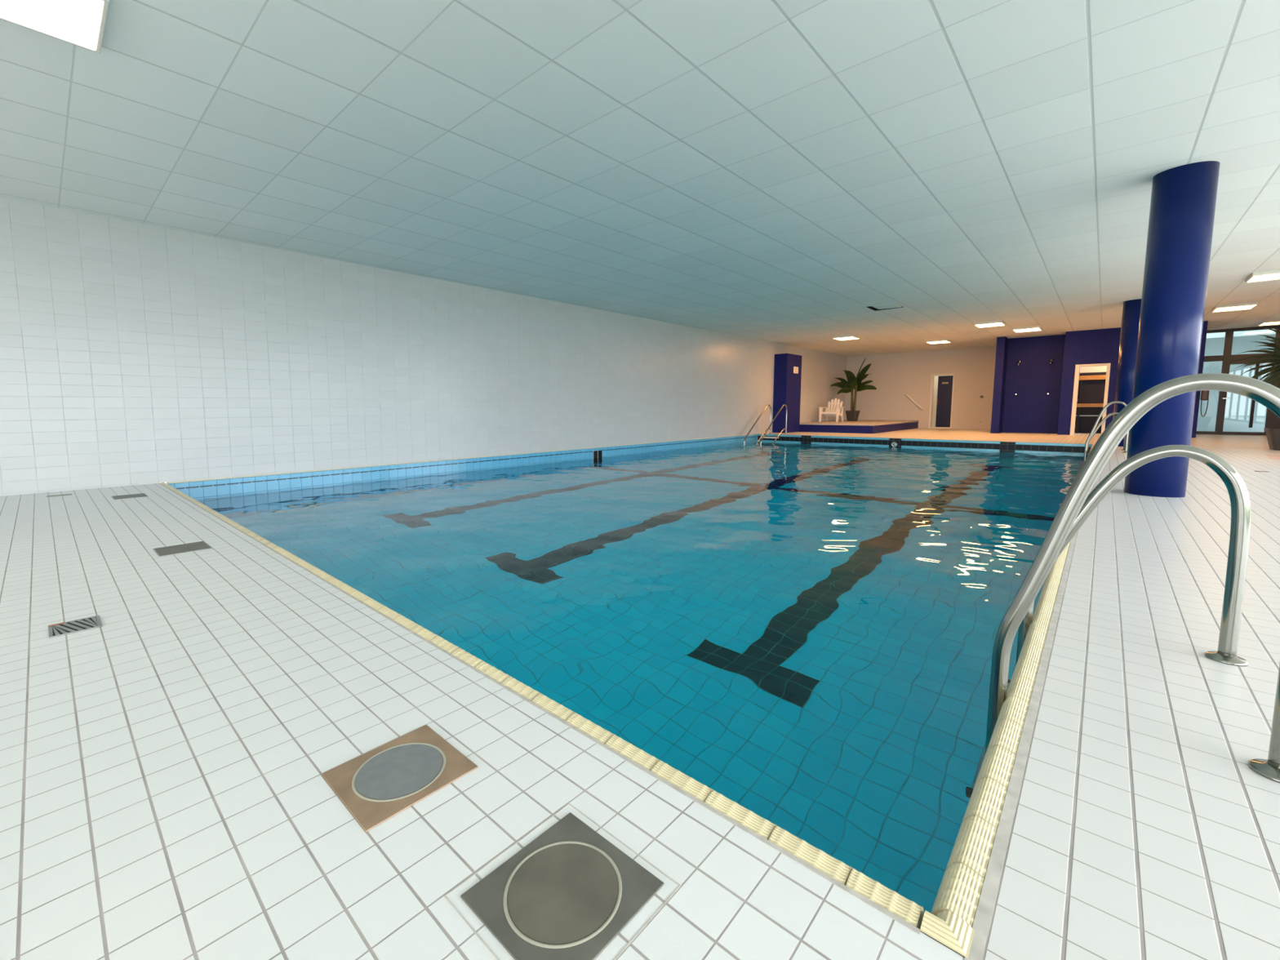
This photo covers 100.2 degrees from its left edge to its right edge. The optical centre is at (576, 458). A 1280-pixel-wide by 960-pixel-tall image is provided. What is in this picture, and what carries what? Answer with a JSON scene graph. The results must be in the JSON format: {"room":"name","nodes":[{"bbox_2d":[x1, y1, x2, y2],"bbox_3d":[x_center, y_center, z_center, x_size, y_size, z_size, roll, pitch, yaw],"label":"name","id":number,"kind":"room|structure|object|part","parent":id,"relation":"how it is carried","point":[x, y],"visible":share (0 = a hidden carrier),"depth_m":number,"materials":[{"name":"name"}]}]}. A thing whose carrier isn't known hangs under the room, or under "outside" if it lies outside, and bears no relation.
{"room":"indoor swimming pool","nodes":[
{"label":"indoor swimming pool","id":0,"kind":"room"},
{"bbox_2d":[0,196,846,496],"bbox_3d":[0.180,-1.814,12.017,0.200,3.126,33.900,5,8,45],"label":"wall","id":1,"kind":"structure","parent":0,"point":[131,353],"depth_m":7.63,"materials":[{"name":"white tile"}]},
{"bbox_2d":[0,0,1279,355],"bbox_3d":[5.779,-3.087,7.940,13.710,0.120,36.200,5,8,45],"label":"ceiling","id":2,"kind":"structure","parent":0,"point":[780,171],"depth_m":4.51,"materials":[{"name":"white tile"}]},
{"bbox_2d":[0,0,109,53],"bbox_3d":[-2.949,-2.457,2.790,0.598,0.058,0.708,5,8,45],"label":"ceiling light","id":3,"kind":"object","parent":2,"relation":"attached to","point":[79,23],"visible":1,"depth_m":2.95,"materials":[{"name":"white plastic"}]},
{"bbox_2d":[832,334,859,340],"bbox_3d":[8.655,-3.884,17.050,0.598,0.058,0.704,5,8,45],"label":"ceiling light","id":4,"kind":"object","parent":2,"relation":"attached to","point":[851,336],"visible":1,"depth_m":16.93,"materials":[{"name":"white plastic"}]},
{"bbox_2d":[835,337,857,340],"bbox_3d":[8.655,-3.878,17.050,0.554,0.046,0.660,5,8,45],"label":"diffuser","id":5,"kind":"object","parent":4,"relation":"attached to","point":[836,338],"depth_m":16.97,"materials":[{"name":"white plastic"}]},
{"bbox_2d":[866,306,903,311],"bbox_3d":[6.956,-3.570,11.968,0.715,0.299,0.820,5,8,45],"label":"trim","id":6,"kind":"structure","parent":2,"relation":"attached to","point":[869,307],"depth_m":12.27,"materials":[{"name":"black metal"}]},
{"bbox_2d":[871,302,902,309],"bbox_3d":[6.952,-3.417,11.910,0.470,0.034,0.530,5,8,45],"label":"ceiling panel","id":7,"kind":"object","parent":2,"relation":"attached to","point":[889,305],"visible":1,"depth_m":11.87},
{"bbox_2d":[925,338,951,343],"bbox_3d":[12.403,-4.016,18.207,0.598,0.058,0.694,5,8,45],"label":"ceiling light","id":8,"kind":"object","parent":2,"relation":"attached to","point":[936,341],"visible":1,"depth_m":18.07,"materials":[{"name":"white plastic"}]},
{"bbox_2d":[926,341,950,343],"bbox_3d":[12.403,-4.010,18.208,0.554,0.046,0.650,5,8,45],"label":"diffuser","id":9,"kind":"object","parent":8,"relation":"attached to","point":[929,342],"depth_m":18.18,"materials":[{"name":"white plastic"}]},
{"bbox_2d":[973,320,1005,327],"bbox_3d":[11.192,-3.644,14.386,0.599,0.058,0.694,5,8,45],"label":"ceiling light","id":10,"kind":"object","parent":2,"relation":"attached to","point":[994,323],"visible":1,"depth_m":14.25,"materials":[{"name":"white plastic"}]},
{"bbox_2d":[975,322,1004,327],"bbox_3d":[11.192,-3.638,14.386,0.555,0.046,0.650,5,8,45],"label":"diffuser","id":11,"kind":"object","parent":10,"relation":"attached to","point":[978,324],"depth_m":14.26,"materials":[{"name":"white plastic"}]},
{"bbox_2d":[1012,325,1042,332],"bbox_3d":[13.050,-3.750,15.383,0.598,0.058,0.734,5,8,45],"label":"ceiling light","id":12,"kind":"object","parent":2,"relation":"attached to","point":[1037,327],"visible":1,"depth_m":15.22,"materials":[{"name":"white plastic"}]},
{"bbox_2d":[1013,328,1040,332],"bbox_3d":[13.050,-3.744,15.383,0.554,0.046,0.690,5,8,45],"label":"diffuser","id":13,"kind":"object","parent":12,"relation":"attached to","point":[1016,330],"depth_m":15.35,"materials":[{"name":"white plastic"}]},
{"bbox_2d":[1211,302,1258,312],"bbox_3d":[14.970,-3.447,12.100,0.598,0.058,0.754,5,8,45],"label":"ceiling light","id":14,"kind":"object","parent":2,"relation":"attached to","point":[1246,305],"visible":1,"depth_m":11.96,"materials":[{"name":"white plastic"}]},
{"bbox_2d":[1213,304,1256,311],"bbox_3d":[14.970,-3.441,12.101,0.554,0.046,0.710,5,8,45],"label":"diffuser","id":15,"kind":"object","parent":14,"relation":"attached to","point":[1228,307],"depth_m":12.02,"materials":[{"name":"white plastic"}]},
{"bbox_2d":[1244,269,1279,282],"bbox_3d":[11.962,-3.142,9.079,0.598,0.058,0.704,5,8,45],"label":"ceiling light","id":16,"kind":"object","parent":2,"relation":"attached to","point":[1273,274],"visible":1,"depth_m":9.06,"materials":[{"name":"white plastic"}]},
{"bbox_2d":[1247,273,1279,282],"bbox_3d":[11.962,-3.136,9.079,0.554,0.046,0.660,5,8,45],"label":"diffuser","id":17,"kind":"object","parent":16,"relation":"attached to","point":[1253,277],"depth_m":9.11,"materials":[{"name":"white plastic"}]},
{"bbox_2d":[1257,320,1279,325],"bbox_3d":[18.897,-3.680,14.307,0.598,0.058,0.734,5,8,45],"label":"ceiling light","id":18,"kind":"object","parent":2,"relation":"attached to","point":[1270,322],"visible":1,"depth_m":14.25,"materials":[{"name":"white plastic"}]},
{"bbox_2d":[1259,321,1279,325],"bbox_3d":[18.897,-3.674,14.308,0.554,0.046,0.690,5,8,45],"label":"diffuser","id":19,"kind":"object","parent":18,"relation":"attached to","point":[1263,323],"depth_m":14.37,"materials":[{"name":"white plastic"}]},
{"bbox_2d":[0,427,1279,959],"bbox_3d":[5.129,0.249,7.581,13.710,0.206,34.300,5,8,45],"label":"floor","id":20,"kind":"structure","parent":0,"point":[165,795],"depth_m":1.27,"materials":[{"name":"tile"}]},
{"bbox_2d":[46,493,72,497],"bbox_3d":[-5.526,0.391,5.683,0.090,0.004,0.200,5,8,45],"label":"floor hatch","id":21,"kind":"object","parent":20,"relation":"on","point":[65,494],"visible":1,"depth_m":5.69,"materials":[{"name":"metal"}]},
{"bbox_2d":[48,614,102,638],"bbox_3d":[-2.100,0.701,2.228,0.166,0.005,0.160,5,8,45],"label":"floor drain","id":22,"kind":"object","parent":20,"relation":"on","point":[93,622],"visible":1,"depth_m":2.22,"materials":[{"name":"grey metal"}]},
{"bbox_2d":[111,493,147,499],"bbox_3d":[-4.699,0.394,5.595,0.300,0.004,0.276,5,8,45],"label":"floor hatch","id":23,"kind":"object","parent":20,"relation":"on","point":[142,495],"visible":1,"depth_m":5.56,"materials":[{"name":"metal"}]},
{"bbox_2d":[152,541,213,556],"bbox_3d":[-2.571,0.585,3.471,0.265,0.004,0.279,5,8,45],"label":"floor hatch","id":24,"kind":"object","parent":20,"relation":"on","point":[202,545],"visible":1,"depth_m":3.45,"materials":[{"name":"metal"}]},
{"bbox_3d":[-0.439,0.776,1.326,0.192,0.002,0.211,5,8,45],"label":"lid","id":25,"kind":"part","parent":20,"relation":"part of","materials":[{"name":"grey metal"}]},
{"bbox_2d":[444,803,680,959],"bbox_3d":[-0.024,0.809,0.996,0.302,0.001,0.326,5,8,45],"label":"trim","id":26,"kind":"structure","parent":20,"relation":"on","point":[566,805],"depth_m":1.01,"materials":[{"name":"grey metal"}]},
{"bbox_3d":[-0.024,0.805,0.995,0.196,0.002,0.216,5,8,45],"label":"lid","id":27,"kind":"part","parent":20,"relation":"part of","materials":[{"name":"grey metal"}]},
{"bbox_2d":[160,434,1094,959],"bbox_3d":[3.411,0.938,9.532,8.261,1.943,16.199,5,8,45],"label":"swimming pool","id":28,"kind":"object","parent":20,"relation":"in","point":[959,918],"visible":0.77,"depth_m":1.52,"materials":[{"name":"tile"}]},
{"bbox_2d":[165,436,1088,499],"bbox_3d":[3.411,0.945,9.532,8.261,1.929,16.199,5,8,45],"label":"basin","id":29,"kind":"object","parent":28,"relation":"in","point":[243,485],"depth_m":10.38,"materials":[{"name":"tile"}]},
{"bbox_2d":[195,441,1088,934],"bbox_3d":[3.383,1.020,9.568,8.161,1.612,16.019,5,8,45],"label":"pool water","id":30,"kind":"object","parent":28,"relation":"in","point":[805,633],"visible":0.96,"depth_m":3.29,"materials":[{"name":"blue liquid"}]},
{"bbox_2d":[1083,400,1128,462],"bbox_3d":[10.481,-0.056,10.549,0.655,2.168,0.942,5,8,45],"label":"pool ladder","id":31,"kind":"object","parent":28,"relation":"attached to","point":[1095,428],"visible":0.59,"depth_m":10.34,"materials":[{"name":"metal"}]},
{"bbox_3d":[10.773,0.005,10.850,0.598,1.907,0.043,5,8,45],"label":"handrail","id":32,"kind":"part","parent":31,"relation":"part of","materials":[{"name":"metal"}]},
{"bbox_2d":[984,373,1279,783],"bbox_3d":[1.814,0.829,1.795,0.655,2.168,0.942,5,8,45],"label":"pool ladder","id":33,"kind":"object","parent":28,"relation":"attached to","point":[1077,504],"visible":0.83,"depth_m":1.63,"materials":[{"name":"metal"}]},
{"bbox_3d":[2.106,0.890,2.096,0.598,1.907,0.043,5,8,45],"label":"handrail","id":34,"kind":"part","parent":33,"relation":"part of","materials":[{"name":"metal"}]},
{"bbox_2d":[743,404,787,444],"bbox_3d":[6.069,-0.600,17.024,0.636,2.289,1.861,5,8,45],"label":"pool ladder","id":35,"kind":"object","parent":20,"relation":"attached to","point":[779,411],"visible":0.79,"depth_m":17.15,"materials":[{"name":"metal"}]},
{"bbox_3d":[5.869,-0.616,17.205,0.043,2.289,1.836,5,8,45],"label":"handrail","id":36,"kind":"part","parent":35,"relation":"part of","materials":[{"name":"metal"}]},
{"bbox_3d":[6.253,-0.582,16.827,0.043,2.289,1.836,5,8,45],"label":"handrail","id":37,"kind":"part","parent":35,"relation":"part of","materials":[{"name":"metal"}]},
{"bbox_2d":[772,353,801,432],"bbox_3d":[7.513,-2.317,18.933,0.460,2.730,1.230,5,8,45],"label":"pillar","id":38,"kind":"structure","parent":20,"relation":"on","point":[787,384],"depth_m":18.57,"materials":[{"name":"blue paint"}]},
{"bbox_2d":[793,366,798,373],"bbox_3d":[7.750,-3.133,18.755,0.014,0.225,0.370,5,8,45],"label":"notice sign","id":39,"kind":"object","parent":38,"relation":"attached to","point":[795,368],"visible":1,"depth_m":18.73,"materials":[{"name":"white paper"}]},
{"bbox_2d":[799,419,919,433],"bbox_3d":[10.938,-1.298,20.761,2.890,0.315,6.070,5,8,45],"label":"platform","id":40,"kind":"object","parent":20,"relation":"on","point":[860,426],"visible":0.81,"depth_m":18.83,"materials":[{"name":"blue tile"}]},
{"bbox_2d":[818,398,843,422],"bbox_3d":[10.050,-1.923,20.882,0.780,0.915,0.760,5,8,45],"label":"garden chair","id":41,"kind":"object","parent":40,"relation":"on","point":[828,412],"visible":1,"depth_m":20.91,"materials":[{"name":"white plastic"}]},
{"bbox_3d":[9.621,-1.737,20.914,0.090,0.545,0.145,5,8,45],"label":"leg","id":42,"kind":"part","parent":41,"relation":"part of","materials":[{"name":"white plastic"}]},
{"bbox_3d":[9.998,-1.760,20.844,0.580,0.170,0.550,5,8,45],"label":"seat","id":43,"kind":"part","parent":41,"relation":"part of","materials":[{"name":"white plastic"}]},
{"bbox_3d":[10.231,-2.041,21.056,0.556,0.715,0.218,5,8,45],"label":"backrest","id":44,"kind":"part","parent":41,"relation":"part of","materials":[{"name":"white plastic"}]},
{"bbox_3d":[10.069,-1.698,20.472,0.090,0.545,0.145,5,8,45],"label":"leg","id":45,"kind":"part","parent":41,"relation":"part of","materials":[{"name":"white plastic"}]},
{"bbox_3d":[10.457,-1.740,20.891,0.052,0.545,0.200,5,8,45],"label":"leg","id":46,"kind":"part","parent":41,"relation":"part of","materials":[{"name":"white plastic"}]},
{"bbox_2d":[830,358,876,421],"bbox_3d":[11.170,-2.796,21.571,1.478,2.511,1.205,1,6,11],"label":"banana plant","id":47,"kind":"object","parent":40,"relation":"on","point":[852,382],"visible":1,"depth_m":21.46,"materials":[{"name":"green plant"}]},
{"bbox_3d":[11.226,-2.437,21.640,0.107,1.122,0.093,5,8,45],"label":"stem","id":48,"kind":"part","parent":47,"relation":"part of","materials":[{"name":"green plant"}]},
{"bbox_3d":[11.249,-1.755,21.657,0.484,0.420,0.484,5,8,45],"label":"plant pot","id":49,"kind":"part","parent":47,"relation":"part of","materials":[{"name":"grey ceramic"}]},
{"bbox_3d":[11.289,-2.426,21.522,0.113,1.123,0.093,5,8,45],"label":"stem","id":50,"kind":"part","parent":47,"relation":"part of","materials":[{"name":"green plant"}]},
{"bbox_2d":[1075,373,1106,433],"bbox_3d":[16.992,-1.721,16.495,2.200,1.900,0.420,5,8,45],"label":"bench","id":51,"kind":"object","parent":20,"relation":"on","point":[1082,377],"visible":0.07,"depth_m":17.07,"materials":[{"name":"brown wood"}]},
{"bbox_3d":[16.288,-1.785,17.203,0.040,1.900,0.400,5,8,45],"label":"bench frame","id":52,"kind":"part","parent":51,"relation":"part of","materials":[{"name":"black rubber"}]},
{"bbox_3d":[16.945,-1.336,16.482,2.200,0.035,0.040,5,8,45],"label":"foot rail","id":53,"kind":"part","parent":51,"relation":"part of","materials":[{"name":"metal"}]},
{"bbox_3d":[17.114,-2.561,16.543,2.200,0.140,0.060,5,8,45],"label":"rail","id":54,"kind":"part","parent":51,"relation":"part of","materials":[{"name":"brown wood"}]},
{"bbox_2d":[1112,298,1141,446],"bbox_3d":[12.030,-1.835,11.534,0.424,3.126,0.424,5,8,45],"label":"column","id":55,"kind":"structure","parent":20,"relation":"on","point":[1131,308],"depth_m":11.42,"materials":[{"name":"blue paint"}]},
{"bbox_2d":[1123,160,1220,497],"bbox_3d":[5.842,-1.199,5.239,0.424,3.126,0.424,5,8,45],"label":"column","id":56,"kind":"structure","parent":20,"relation":"on","point":[1183,202],"depth_m":5.10,"materials":[{"name":"blue paint"}]},
{"bbox_2d":[1233,323,1279,450],"bbox_3d":[13.974,-1.441,10.316,1.638,2.551,1.576,-1,5,-3],"label":"potted palm","id":57,"kind":"object","parent":20,"relation":"on","point":[1273,434],"visible":0.92,"depth_m":10.48,"materials":[{"name":"plant"}]},
{"bbox_2d":[1264,454,1279,460],"bbox_3d":[11.916,-0.003,8.791,0.657,0.001,2.000,5,8,45],"label":"floor mark","id":58,"kind":"structure","parent":20,"relation":"on","point":[1277,457],"depth_m":9.13,"materials":[{"name":"tile"}]},
{"bbox_2d":[844,346,996,429],"bbox_3d":[14.191,-2.828,21.803,5.860,3.126,0.200,5,8,45],"label":"wall","id":59,"kind":"structure","parent":0,"point":[895,375],"depth_m":21.72,"materials":[{"name":"beige paint"}]},
{"bbox_2d":[905,393,923,409],"bbox_3d":[13.932,-2.349,21.904,0.697,0.693,0.098,5,8,45],"label":"wall handrail","id":60,"kind":"object","parent":59,"relation":"attached to","point":[906,394],"visible":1,"depth_m":21.87,"materials":[{"name":"white plastic"}]},
{"bbox_2d":[928,373,955,428],"bbox_3d":[14.666,-2.318,21.331,0.800,2.195,0.190,5,8,45],"label":"door","id":61,"kind":"structure","parent":59,"relation":"in","point":[945,392],"depth_m":21.30,"materials":[{"name":"wood"}]},
{"bbox_2d":[931,375,942,426],"bbox_3d":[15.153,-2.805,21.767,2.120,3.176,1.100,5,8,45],"label":"door frame","id":62,"kind":"structure","parent":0,"point":[935,380],"depth_m":22.44,"materials":[{"name":"white paint"}]},
{"bbox_2d":[1074,365,1106,433],"bbox_3d":[17.206,-2.354,16.655,2.600,3.126,0.100,5,8,45],"label":"wall","id":63,"kind":"structure","parent":0,"point":[1092,390],"depth_m":17.19,"materials":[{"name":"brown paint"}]},
{"bbox_2d":[990,320,1208,437],"bbox_3d":[16.462,-2.390,17.075,4.450,3.126,3.350,5,8,45],"label":"wall","id":64,"kind":"structure","parent":0,"point":[1032,411],"depth_m":17.14,"materials":[{"name":"blue paint"}]},
{"bbox_2d":[1069,363,1111,435],"bbox_3d":[15.404,-1.770,15.944,0.750,2.120,0.225,5,8,45],"label":"door frame","id":65,"kind":"structure","parent":64,"relation":"in","point":[1073,425],"depth_m":16.00,"materials":[{"name":"wood"}]},
{"bbox_2d":[1200,390,1209,417],"bbox_3d":[16.799,-1.494,14.223,0.141,0.740,0.155,5,8,45],"label":"hair dryer","id":66,"kind":"object","parent":64,"relation":"attached to","point":[1204,393],"visible":0.99,"depth_m":14.18,"materials":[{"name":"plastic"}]},
{"bbox_2d":[1195,324,1279,435],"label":"window","id":67,"kind":"structure","parent":64,"relation":"in","point":[1272,420],"depth_m":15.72,"materials":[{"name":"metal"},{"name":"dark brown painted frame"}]},
{"bbox_3d":[19.671,-2.832,15.497,0.775,0.110,0.060,5,8,45],"label":"door rail","id":68,"kind":"part","parent":67,"relation":"part of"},
{"bbox_2d":[1263,427,1279,450],"bbox_3d":[13.998,-0.375,10.358,0.742,0.420,0.742,5,8,45],"label":"plant pot","id":69,"kind":"object","parent":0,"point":[1273,434],"depth_m":10.40,"materials":[{"name":"grey ceramic"}]}
]}

